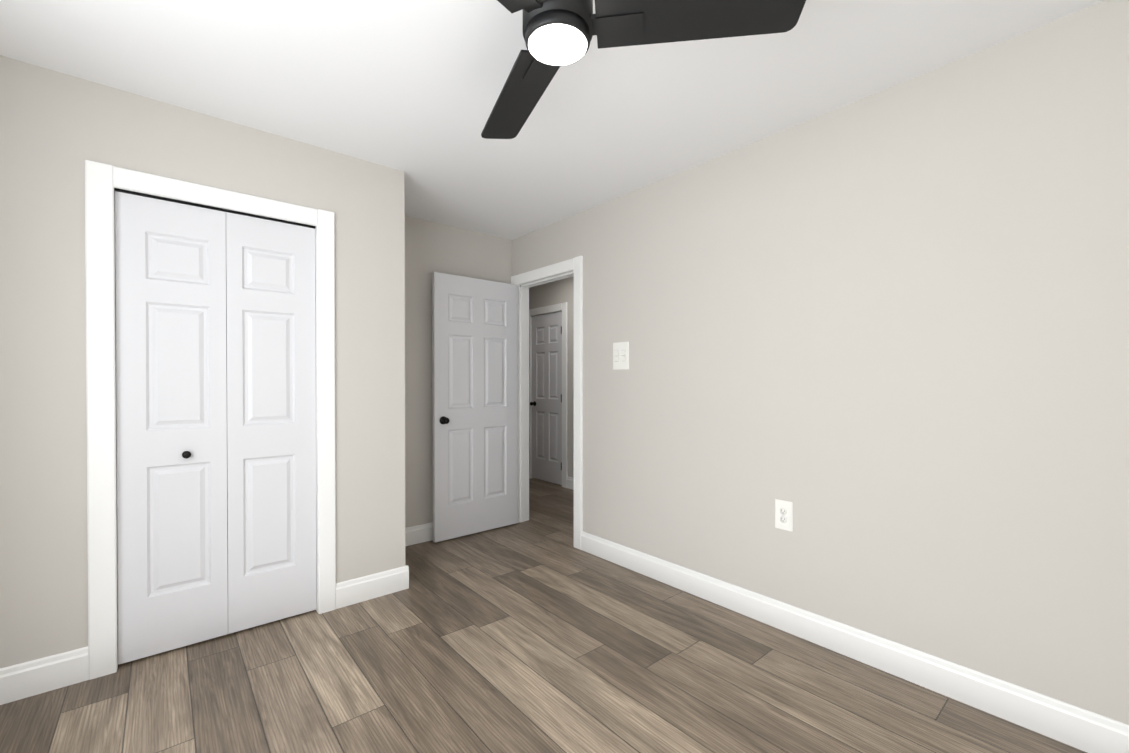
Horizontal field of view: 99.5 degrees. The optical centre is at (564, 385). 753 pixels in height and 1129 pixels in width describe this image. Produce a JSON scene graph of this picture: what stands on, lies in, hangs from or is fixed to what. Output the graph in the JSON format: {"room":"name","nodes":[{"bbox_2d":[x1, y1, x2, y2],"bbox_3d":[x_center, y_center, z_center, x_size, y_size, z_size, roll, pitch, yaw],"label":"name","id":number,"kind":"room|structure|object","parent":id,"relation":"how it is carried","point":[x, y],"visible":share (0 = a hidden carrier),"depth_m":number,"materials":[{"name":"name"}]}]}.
{"room":"empty bedroom","nodes":[
{"label":"empty bedroom","id":0,"kind":"room"},
{"bbox_2d":[0,55,404,667],"bbox_3d":[-1.665,-0.023,2.252,1.825,2.440,0.100,0,1,-40],"label":"wall","id":1,"kind":"structure","parent":0,"point":[57,129],"depth_m":1.94,"materials":[{"name":"grey paint"}]},
{"bbox_2d":[0,646,87,704],"bbox_3d":[-2.134,1.134,1.790,0.501,0.132,0.015,0,1,-40],"label":"baseboard","id":2,"kind":"structure","parent":1,"relation":"attached to","point":[38,676],"depth_m":1.86,"materials":[{"name":"white wood"}]},
{"bbox_2d":[115,191,227,664],"bbox_3d":[-1.748,0.183,2.144,0.382,2.005,0.063,0,1,-40],"label":"closet door","id":3,"kind":"structure","parent":1,"relation":"in","point":[171,375],"depth_m":2.14,"materials":[{"name":"white wood"}]},
{"bbox_2d":[85,160,335,679],"bbox_3d":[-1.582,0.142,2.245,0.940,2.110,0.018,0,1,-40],"label":"trim","id":4,"kind":"structure","parent":1,"relation":"attached to","point":[102,181],"depth_m":1.98,"materials":[{"name":"white wood"}]},
{"bbox_2d":[114,188,315,228],"bbox_3d":[-1.614,-0.828,2.276,0.770,0.010,0.040,0,1,-40],"label":"track","id":5,"kind":"object","parent":1,"relation":"attached to","point":[204,206],"visible":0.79,"depth_m":2.22,"materials":[{"name":"black metal"}]},
{"bbox_2d":[226,212,315,633],"bbox_3d":[-1.465,0.181,2.405,0.382,2.005,0.030,0,1,-40],"label":"closet door","id":6,"kind":"structure","parent":1,"relation":"in","point":[271,411],"depth_m":2.38,"materials":[{"name":"white wood"}]},
{"bbox_2d":[336,565,408,608],"bbox_3d":[-1.302,1.126,2.959,0.399,0.132,0.730,0,1,-40],"label":"baseboard","id":7,"kind":"structure","parent":1,"relation":"attached to","point":[361,589],"depth_m":2.67,"materials":[{"name":"white wood"}]},
{"bbox_2d":[405,216,511,527],"bbox_3d":[-1.706,-0.030,3.165,3.180,2.440,0.120,0,1,-40],"label":"wall","id":8,"kind":"structure","parent":0,"point":[430,247],"depth_m":3.63,"materials":[{"name":"grey paint"}]},
{"bbox_2d":[405,522,432,545],"bbox_3d":[-0.913,1.120,3.754,1.220,0.132,0.015,0,1,-40],"label":"baseboard","id":9,"kind":"structure","parent":8,"relation":"attached to","point":[417,534],"depth_m":3.59,"materials":[{"name":"white wood"}]},
{"bbox_2d":[0,478,1086,752],"bbox_3d":[-0.578,1.222,2.876,4.520,0.060,6.870,0,1,-40],"label":"floor","id":10,"kind":"structure","parent":0,"point":[536,632],"depth_m":1.92,"materials":[{"name":"brown wood"}]},
{"bbox_2d":[529,276,573,477],"bbox_3d":[1.104,-0.038,4.285,0.120,2.440,6.870,0,1,-40],"label":"wall","id":11,"kind":"structure","parent":0,"point":[554,292],"depth_m":5.45,"materials":[{"name":"grey paint"}]},
{"bbox_2d":[530,311,561,484],"bbox_3d":[-0.199,0.149,5.772,0.169,2.020,0.612,0,1,-40],"label":"hall door","id":12,"kind":"structure","parent":11,"relation":"in","point":[546,403],"depth_m":5.75,"materials":[{"name":"white wood"}]},
{"bbox_2d":[529,302,566,487],"bbox_3d":[-0.179,0.111,5.794,0.138,2.120,0.780,0,1,-40],"label":"door frame","id":13,"kind":"structure","parent":11,"relation":"attached to","point":[562,307],"depth_m":5.50,"materials":[{"name":"white wood"}]},
{"bbox_2d":[566,476,573,489],"bbox_3d":[1.608,1.121,3.590,0.015,0.132,4.905,0,1,-40],"label":"baseboard","id":14,"kind":"structure","parent":11,"relation":"attached to","point":[569,482],"depth_m":5.39,"materials":[{"name":"white wood"}]},
{"bbox_2d":[0,0,1104,239],"bbox_3d":[-0.578,-1.288,2.857,4.520,0.080,6.870,0,1,-40],"label":"ceiling","id":15,"kind":"structure","parent":0,"point":[412,90],"depth_m":1.92,"materials":[{"name":"white paint"}]},
{"bbox_2d":[481,0,805,138],"bbox_3d":[-0.122,-1.098,1.356,1.152,0.278,1.176,0,1,-40],"label":"fan","id":16,"kind":"object","parent":15,"relation":"hanging from","point":[557,34],"visible":1,"depth_m":1.34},
{"bbox_2d":[512,0,1128,724],"bbox_3d":[0.171,-0.032,3.498,0.120,2.440,6.870,0,1,-40],"label":"wall","id":17,"kind":"structure","parent":0,"point":[880,340],"depth_m":1.95,"materials":[{"name":"grey paint"}]},
{"bbox_2d":[511,256,582,549],"bbox_3d":[-0.122,0.125,3.848,0.156,2.120,0.930,0,1,-40],"label":"door frame","id":18,"kind":"structure","parent":17,"relation":"attached to","point":[575,264],"depth_m":3.84,"materials":[{"name":"white wood"}]},
{"bbox_2d":[432,272,517,541],"bbox_3d":[-0.692,0.163,3.828,0.764,2.020,0.169,0,1,-41],"label":"entry door","id":19,"kind":"structure","parent":18,"relation":"attached to","point":[474,398],"depth_m":3.78,"materials":[{"name":"white wood"}]},
{"bbox_2d":[613,342,628,369],"bbox_3d":[0.368,-0.195,3.160,0.014,0.180,0.140,0,1,-40],"label":"light switch","id":20,"kind":"object","parent":17,"relation":"attached to","point":[620,355],"visible":1,"depth_m":3.16,"materials":[{"name":"white plastic"}]},
{"bbox_2d":[775,499,792,531],"bbox_3d":[1.070,0.634,2.336,0.010,0.142,0.088,0,1,-40],"label":"duplex electrical outlet","id":21,"kind":"object","parent":17,"relation":"attached to","point":[783,515],"visible":1,"depth_m":2.33,"materials":[{"name":"white plastic"}]},
{"bbox_2d":[581,531,1128,752],"bbox_3d":[1.191,1.131,2.192,0.015,0.132,3.305,0,1,-40],"label":"baseboard","id":22,"kind":"structure","parent":17,"relation":"attached to","point":[1087,731],"depth_m":1.96,"materials":[{"name":"white wood"}]}
]}

